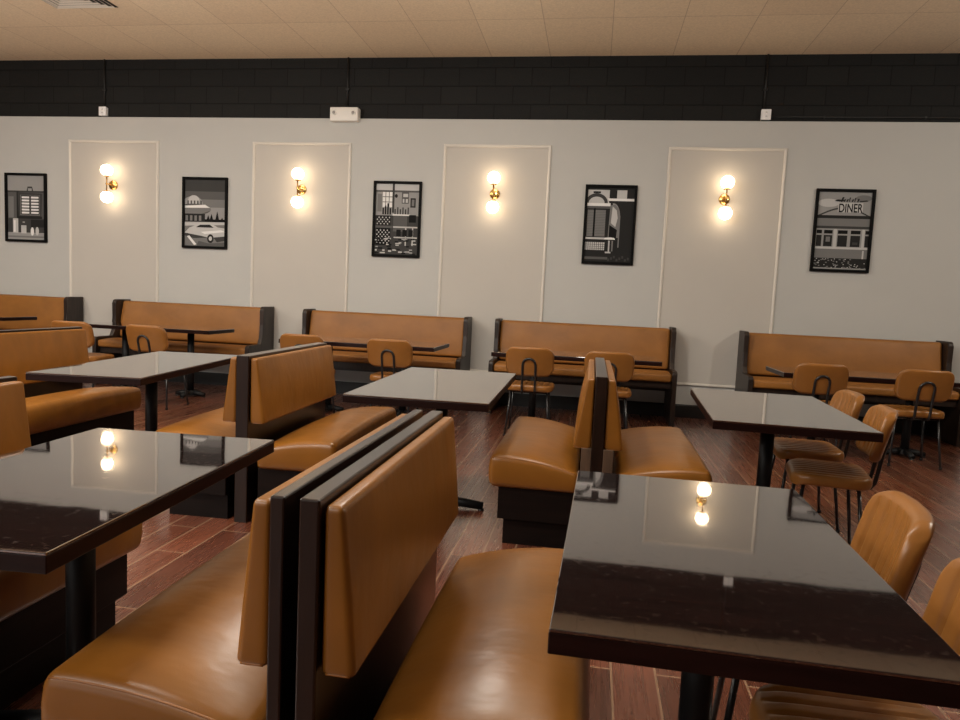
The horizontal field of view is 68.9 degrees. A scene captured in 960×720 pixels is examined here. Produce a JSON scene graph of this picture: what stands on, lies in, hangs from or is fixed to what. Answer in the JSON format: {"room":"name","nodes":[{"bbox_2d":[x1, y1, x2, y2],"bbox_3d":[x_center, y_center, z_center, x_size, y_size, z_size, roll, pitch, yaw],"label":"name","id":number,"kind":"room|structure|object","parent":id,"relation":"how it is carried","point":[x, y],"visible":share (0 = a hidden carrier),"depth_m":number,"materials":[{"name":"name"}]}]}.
{"room":"restaurant","nodes":[
{"label":"restaurant","id":0,"kind":"room"},
{"bbox_2d":[0,53,959,419],"bbox_3d":[1.251,-1.411,8.044,21.000,3.990,0.202,3,5,9],"label":"wall","id":1,"kind":"structure","parent":0,"point":[606,120],"depth_m":8.07,"materials":[{"name":"white paint"}]},
{"bbox_2d":[4,173,47,242],"bbox_3d":[-5.865,-1.968,9.038,0.600,0.875,0.032,3,5,9],"label":"framed picture","id":2,"kind":"object","parent":1,"relation":"attached to","point":[25,194],"visible":1,"depth_m":9.04,"materials":[{"name":"black paper"}]},
{"bbox_2d":[99,107,107,115],"bbox_3d":[-4.726,-3.119,8.781,0.100,0.110,0.054,3,5,9],"label":"outlet box","id":3,"kind":"object","parent":1,"relation":"attached to","point":[103,111],"visible":1,"depth_m":8.76,"materials":[{"name":"white plastic"}]},
{"bbox_2d":[102,59,106,106],"bbox_3d":[-4.702,-3.463,8.763,0.044,0.585,0.026,3,5,9],"label":"conduit","id":4,"kind":"object","parent":1,"relation":"attached to","point":[104,89],"visible":1,"depth_m":8.76,"materials":[{"name":"black metal"}]},
{"bbox_2d":[100,164,117,202],"bbox_3d":[-4.639,-2.196,8.733,0.144,0.472,0.202,3,5,9],"label":"wall sconce","id":5,"kind":"object","parent":1,"relation":"attached to","point":[106,170],"visible":1,"depth_m":8.67,"materials":[{"name":"white glass"}]},
{"bbox_2d":[68,139,158,347],"bbox_3d":[-4.660,-1.447,8.890,1.255,2.635,0.022,3,5,9],"label":"trim","id":6,"kind":"structure","parent":1,"relation":"attached to","point":[69,140],"depth_m":8.82,"materials":[{"name":"grey paint"}]},
{"bbox_2d":[182,177,227,248],"bbox_3d":[-3.402,-1.817,8.650,0.600,0.870,0.032,3,5,9],"label":"framed picture","id":7,"kind":"object","parent":1,"relation":"attached to","point":[204,199],"visible":1,"depth_m":8.65,"materials":[{"name":"black paper"}]},
{"bbox_2d":[291,168,306,207],"bbox_3d":[-2.164,-2.046,8.343,0.144,0.472,0.202,3,5,9],"label":"wall sconce","id":8,"kind":"object","parent":1,"relation":"attached to","point":[297,173],"visible":1,"depth_m":8.28,"materials":[{"name":"white glass"}]},
{"bbox_2d":[250,142,351,311],"bbox_3d":[-2.199,-1.298,8.503,1.255,2.635,0.022,3,5,9],"label":"trim","id":9,"kind":"structure","parent":1,"relation":"attached to","point":[254,143],"depth_m":8.43,"materials":[{"name":"grey paint"}]},
{"bbox_2d":[330,107,360,122],"bbox_3d":[-1.592,-2.892,8.255,0.344,0.160,0.125,3,5,9],"label":"emergency light","id":10,"kind":"object","parent":1,"relation":"attached to","point":[337,114],"visible":1,"depth_m":8.21,"materials":[{"name":"white plastic"}]},
{"bbox_2d":[346,57,349,106],"bbox_3d":[-1.562,-3.278,8.268,0.044,0.574,0.026,3,5,9],"label":"conduit","id":11,"kind":"object","parent":1,"relation":"attached to","point":[347,88],"visible":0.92,"depth_m":8.26,"materials":[{"name":"black metal"}]},
{"bbox_2d":[371,181,421,257],"bbox_3d":[-0.985,-1.663,8.270,0.585,0.885,0.032,3,5,9],"label":"framed picture","id":12,"kind":"object","parent":1,"relation":"attached to","point":[397,205],"visible":1,"depth_m":8.27,"materials":[{"name":"black paper"}]},
{"bbox_2d":[486,171,499,213],"bbox_3d":[0.155,-1.906,7.978,0.144,0.472,0.202,3,5,9],"label":"wall sconce","id":13,"kind":"object","parent":1,"relation":"attached to","point":[492,206],"visible":1,"depth_m":7.91,"materials":[{"name":"white glass"}]},
{"bbox_2d":[437,144,551,371],"bbox_3d":[0.137,-1.157,8.135,1.251,2.635,0.022,3,5,9],"label":"trim","id":14,"kind":"structure","parent":1,"relation":"attached to","point":[549,147],"depth_m":8.06,"materials":[{"name":"grey paint"}]},
{"bbox_2d":[162,372,926,434],"bbox_3d":[1.146,0.508,8.112,21.000,0.150,0.016,3,5,9],"label":"baseboard","id":15,"kind":"structure","parent":1,"relation":"attached to","point":[556,402],"depth_m":8.13,"materials":[{"name":"black"}]},
{"bbox_2d":[581,184,637,264],"bbox_3d":[1.457,-1.522,7.885,0.575,0.885,0.032,3,5,9],"label":"framed picture","id":16,"kind":"object","parent":1,"relation":"attached to","point":[609,210],"visible":1,"depth_m":7.89,"materials":[{"name":"black paper"}]},
{"bbox_2d":[656,147,787,388],"bbox_3d":[2.639,-1.005,7.741,1.245,2.635,0.022,3,5,9],"label":"trim","id":17,"kind":"structure","parent":1,"relation":"attached to","point":[785,150],"depth_m":7.68,"materials":[{"name":"grey paint"}]},
{"bbox_2d":[718,175,734,219],"bbox_3d":[2.665,-1.754,7.583,0.144,0.472,0.202,3,5,9],"label":"wall sconce","id":18,"kind":"object","parent":1,"relation":"attached to","point":[727,182],"visible":1,"depth_m":7.52,"materials":[{"name":"white glass"}]},
{"bbox_2d":[760,109,770,119],"bbox_3d":[3.084,-2.645,7.551,0.100,0.110,0.054,3,5,9],"label":"outlet box","id":19,"kind":"object","parent":1,"relation":"attached to","point":[765,113],"visible":1,"depth_m":7.53,"materials":[{"name":"white plastic"}]},
{"bbox_2d":[763,54,768,108],"bbox_3d":[3.083,-2.991,7.537,0.044,0.585,0.026,3,5,9],"label":"conduit","id":20,"kind":"object","parent":1,"relation":"attached to","point":[765,89],"visible":1,"depth_m":7.53,"materials":[{"name":"black metal"}]},
{"bbox_2d":[809,188,876,272],"bbox_3d":[3.887,-1.385,7.501,0.595,0.880,0.032,3,5,9],"label":"framed picture","id":21,"kind":"object","parent":1,"relation":"attached to","point":[843,222],"visible":1,"depth_m":7.50,"materials":[{"name":"black paper"}]},
{"bbox_2d":[771,116,959,118],"bbox_3d":[7.399,-2.368,6.887,8.630,0.025,0.026,3,5,9],"label":"conduit","id":22,"kind":"object","parent":1,"relation":"attached to","point":[823,117],"visible":1,"depth_m":7.40,"materials":[{"name":"black metal"}]},
{"bbox_2d":[0,0,959,60],"bbox_3d":[0.344,-2.942,1.697,21.400,0.120,12.730,3,5,9],"label":"ceiling","id":23,"kind":"structure","parent":0,"point":[29,29],"depth_m":7.15,"materials":[{"name":"beige tile"}]},
{"bbox_2d":[42,0,117,8],"bbox_3d":[-4.036,-3.535,6.756,0.690,0.017,0.690,3,5,9],"label":"ceiling vent","id":24,"kind":"object","parent":23,"relation":"in","point":[59,4],"visible":1,"depth_m":6.98,"materials":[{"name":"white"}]},
{"bbox_2d":[3,381,959,719],"bbox_3d":[0.155,1.146,2.068,21.400,0.120,12.730,3,5,9],"label":"floor","id":25,"kind":"structure","parent":0,"point":[172,546],"depth_m":4.20,"materials":[{"name":"brown wood"}]},
{"bbox_2d":[0,314,36,320],"bbox_3d":[-6.156,-0.165,8.337,1.550,0.775,0.500,3,5,9],"label":"table","id":26,"kind":"object","parent":25,"relation":"on","point":[2,317],"visible":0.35,"depth_m":8.19,"materials":[{"name":"brown wood"}]},
{"bbox_2d":[0,294,82,329],"bbox_3d":[-6.224,-0.342,8.902,2.120,1.020,0.640,3,5,9],"label":"bench","id":27,"kind":"object","parent":25,"relation":"on","point":[47,309],"visible":0.41,"depth_m":8.91,"materials":[{"name":"brown leather"}]},
{"bbox_2d":[0,327,140,446],"bbox_3d":[-3.132,0.244,4.707,1.029,0.895,1.251,3,5,9],"label":"booth","id":28,"kind":"object","parent":25,"relation":"on","point":[55,410],"visible":0.69,"depth_m":4.75,"materials":[{"name":"brown leather"}]},
{"bbox_2d":[0,376,142,709],"bbox_3d":[-1.548,0.560,2.037,0.538,0.895,1.051,3,5,9],"label":"booth","id":29,"kind":"object","parent":25,"relation":"on","point":[32,605],"visible":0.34,"depth_m":2.17,"materials":[{"name":"brown leather"}]},
{"bbox_2d":[51,320,113,387],"bbox_3d":[-4.071,0.009,7.179,0.443,0.832,0.489,3,5,7],"label":"dining chair","id":30,"kind":"object","parent":25,"relation":"on","point":[93,357],"visible":0.41,"depth_m":6.96,"materials":[{"name":"leather"}]},
{"bbox_2d":[26,351,236,431],"bbox_3d":[-2.095,0.388,4.459,0.620,0.750,1.460,3,5,1],"label":"table","id":31,"kind":"object","parent":25,"relation":"on","point":[146,369],"visible":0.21,"depth_m":4.18,"materials":[{"name":"brown wood"}]},
{"bbox_2d":[0,428,273,719],"bbox_3d":[-1.077,0.668,1.888,0.630,0.750,1.060,3,5,6],"label":"table","id":32,"kind":"object","parent":25,"relation":"on","point":[62,499],"visible":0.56,"depth_m":1.83,"materials":[{"name":"brown wood"}]},
{"bbox_2d":[126,324,188,409],"bbox_3d":[-3.256,0.058,7.051,0.443,0.832,0.489,4,5,11],"label":"dining chair","id":33,"kind":"object","parent":25,"relation":"on","point":[143,338],"visible":0.46,"depth_m":6.83,"materials":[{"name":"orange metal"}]},
{"bbox_2d":[88,322,233,397],"bbox_3d":[-3.619,0.001,7.862,1.540,0.765,0.550,3,5,9],"label":"table","id":34,"kind":"object","parent":25,"relation":"on","point":[190,330],"visible":0.59,"depth_m":7.78,"materials":[{"name":"brown wood"}]},
{"bbox_2d":[92,299,273,384],"bbox_3d":[-3.583,-0.182,8.486,1.995,1.020,0.640,3,5,9],"label":"bench","id":35,"kind":"object","parent":25,"relation":"on","point":[253,327],"visible":0.7,"depth_m":8.51,"materials":[{"name":"brown leather"}]},
{"bbox_2d":[41,409,422,719],"bbox_3d":[-0.545,0.624,1.846,0.548,0.895,1.096,3,5,9],"label":"booth","id":36,"kind":"object","parent":25,"relation":"on","point":[220,642],"visible":0.56,"depth_m":1.41,"materials":[{"name":"brown leather"}]},
{"bbox_2d":[155,342,395,522],"bbox_3d":[-1.171,0.371,4.313,1.034,0.895,1.281,3,5,7],"label":"booth","id":37,"kind":"object","parent":25,"relation":"on","point":[279,395],"visible":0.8,"depth_m":3.81,"materials":[{"name":"brown leather"}]},
{"bbox_2d":[280,333,334,413],"bbox_3d":[-1.675,0.154,6.801,0.443,0.832,0.489,3,5,8],"label":"dining chair","id":38,"kind":"object","parent":25,"relation":"on","point":[286,340],"visible":0.21,"depth_m":6.55,"materials":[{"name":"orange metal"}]},
{"bbox_2d":[278,336,448,416],"bbox_3d":[-1.175,0.181,7.179,1.575,0.755,0.720,3,5,9],"label":"table","id":39,"kind":"object","parent":25,"relation":"on","point":[333,341],"visible":0.41,"depth_m":7.06,"materials":[{"name":"brown wood"}]},
{"bbox_2d":[302,309,471,410],"bbox_3d":[-1.143,-0.034,8.102,1.985,1.020,0.640,3,5,9],"label":"bench","id":40,"kind":"object","parent":25,"relation":"on","point":[455,331],"visible":0.67,"depth_m":8.14,"materials":[{"name":"brown leather"}]},
{"bbox_2d":[367,338,417,413],"bbox_3d":[-0.824,0.205,6.667,0.443,0.832,0.489,4,5,10],"label":"dining chair","id":41,"kind":"object","parent":25,"relation":"on","point":[381,353],"visible":0.59,"depth_m":6.45,"materials":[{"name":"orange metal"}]},
{"bbox_2d":[342,367,515,510],"bbox_3d":[-0.234,0.502,4.146,0.730,0.750,1.430,3,5,8],"label":"table","id":42,"kind":"object","parent":25,"relation":"on","point":[443,390],"visible":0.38,"depth_m":3.79,"materials":[{"name":"brown wood"}]},
{"bbox_2d":[295,411,589,719],"bbox_3d":[0.012,0.658,1.758,0.528,0.895,1.096,3,5,9],"label":"booth","id":43,"kind":"object","parent":25,"relation":"on","point":[375,641],"visible":0.9,"depth_m":1.48,"materials":[{"name":"brown leather"}]},
{"bbox_2d":[503,346,554,435],"bbox_3d":[0.459,0.283,6.465,0.443,0.832,0.489,3,5,9],"label":"dining chair","id":44,"kind":"object","parent":25,"relation":"on","point":[522,361],"visible":0.92,"depth_m":6.26,"materials":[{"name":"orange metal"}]},
{"bbox_2d":[491,347,661,429],"bbox_3d":[0.913,0.316,6.801,1.565,0.748,0.660,3,5,9],"label":"table","id":45,"kind":"object","parent":25,"relation":"on","point":[500,352],"visible":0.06,"depth_m":6.64,"materials":[{"name":"brown wood"}]},
{"bbox_2d":[486,318,677,425],"bbox_3d":[1.123,0.103,7.745,1.990,1.020,0.640,3,5,9],"label":"bench","id":46,"kind":"object","parent":25,"relation":"on","point":[660,343],"visible":0.77,"depth_m":7.78,"materials":[{"name":"brown leather"}]},
{"bbox_2d":[488,357,711,548],"bbox_3d":[0.684,0.479,4.066,1.099,0.895,1.251,3,5,9],"label":"booth","id":47,"kind":"object","parent":25,"relation":"on","point":[536,464],"visible":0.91,"depth_m":3.54,"materials":[{"name":"brown leather"}]},
{"bbox_2d":[584,351,634,428],"bbox_3d":[1.150,0.325,6.356,0.443,0.832,0.489,3,5,8],"label":"dining chair","id":48,"kind":"object","parent":25,"relation":"on","point":[622,364],"visible":0.52,"depth_m":6.13,"materials":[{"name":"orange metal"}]},
{"bbox_2d":[547,471,959,719],"bbox_3d":[0.489,0.768,1.585,0.620,0.750,1.050,4,5,10],"label":"table","id":49,"kind":"object","parent":25,"relation":"on","point":[700,580],"visible":1,"depth_m":1.25,"materials":[{"name":"brown wood"}]},
{"bbox_2d":[690,388,883,486],"bbox_3d":[1.521,0.620,3.748,0.710,0.750,1.240,4,5,12],"label":"table","id":50,"kind":"object","parent":25,"relation":"on","point":[766,414],"visible":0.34,"depth_m":3.48,"materials":[{"name":"brown wood"}]},
{"bbox_2d":[779,363,848,447],"bbox_3d":[2.891,0.430,6.092,0.443,0.832,0.489,3,5,9],"label":"dining chair","id":51,"kind":"object","parent":25,"relation":"on","point":[808,378],"visible":0.48,"depth_m":5.87,"materials":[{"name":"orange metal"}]},
{"bbox_2d":[771,389,864,532],"bbox_3d":[2.001,0.576,4.214,0.470,0.798,0.426,4,5,11],"label":"dining chair","id":52,"kind":"object","parent":25,"relation":"on","point":[849,402],"visible":0.67,"depth_m":4.10,"materials":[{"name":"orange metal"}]},
{"bbox_2d":[711,491,934,719],"bbox_3d":[0.858,0.740,1.825,0.470,0.798,0.426,4,5,19],"label":"dining chair","id":53,"kind":"object","parent":25,"relation":"on","point":[894,533],"visible":0.23,"depth_m":1.74,"materials":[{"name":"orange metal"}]},
{"bbox_2d":[785,405,897,544],"bbox_3d":[1.834,0.624,3.598,0.470,0.798,0.426,4,5,19],"label":"dining chair","id":54,"kind":"object","parent":25,"relation":"on","point":[800,471],"visible":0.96,"depth_m":3.49,"materials":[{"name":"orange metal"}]},
{"bbox_2d":[735,330,959,446],"bbox_3d":[3.809,0.266,7.322,2.050,1.020,0.640,3,5,9],"label":"bench","id":55,"kind":"object","parent":25,"relation":"on","point":[756,351],"visible":0.66,"depth_m":7.36,"materials":[{"name":"brown leather"}]},
{"bbox_2d":[749,557,959,719],"bbox_3d":[0.774,0.783,1.302,0.470,0.798,0.426,3,5,8],"label":"dining chair","id":56,"kind":"object","parent":25,"relation":"on","point":[942,612],"visible":0.62,"depth_m":1.42,"materials":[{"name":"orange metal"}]},
{"bbox_2d":[766,366,959,460],"bbox_3d":[3.457,0.487,6.361,1.540,0.722,0.660,3,5,9],"label":"table","id":57,"kind":"object","parent":25,"relation":"on","point":[858,376],"visible":0.39,"depth_m":6.28,"materials":[{"name":"brown wood"}]},
{"bbox_2d":[879,369,954,469],"bbox_3d":[3.677,0.479,5.948,0.443,0.832,0.489,3,5,9],"label":"dining chair","id":58,"kind":"object","parent":25,"relation":"on","point":[932,386],"visible":0.91,"depth_m":5.75,"materials":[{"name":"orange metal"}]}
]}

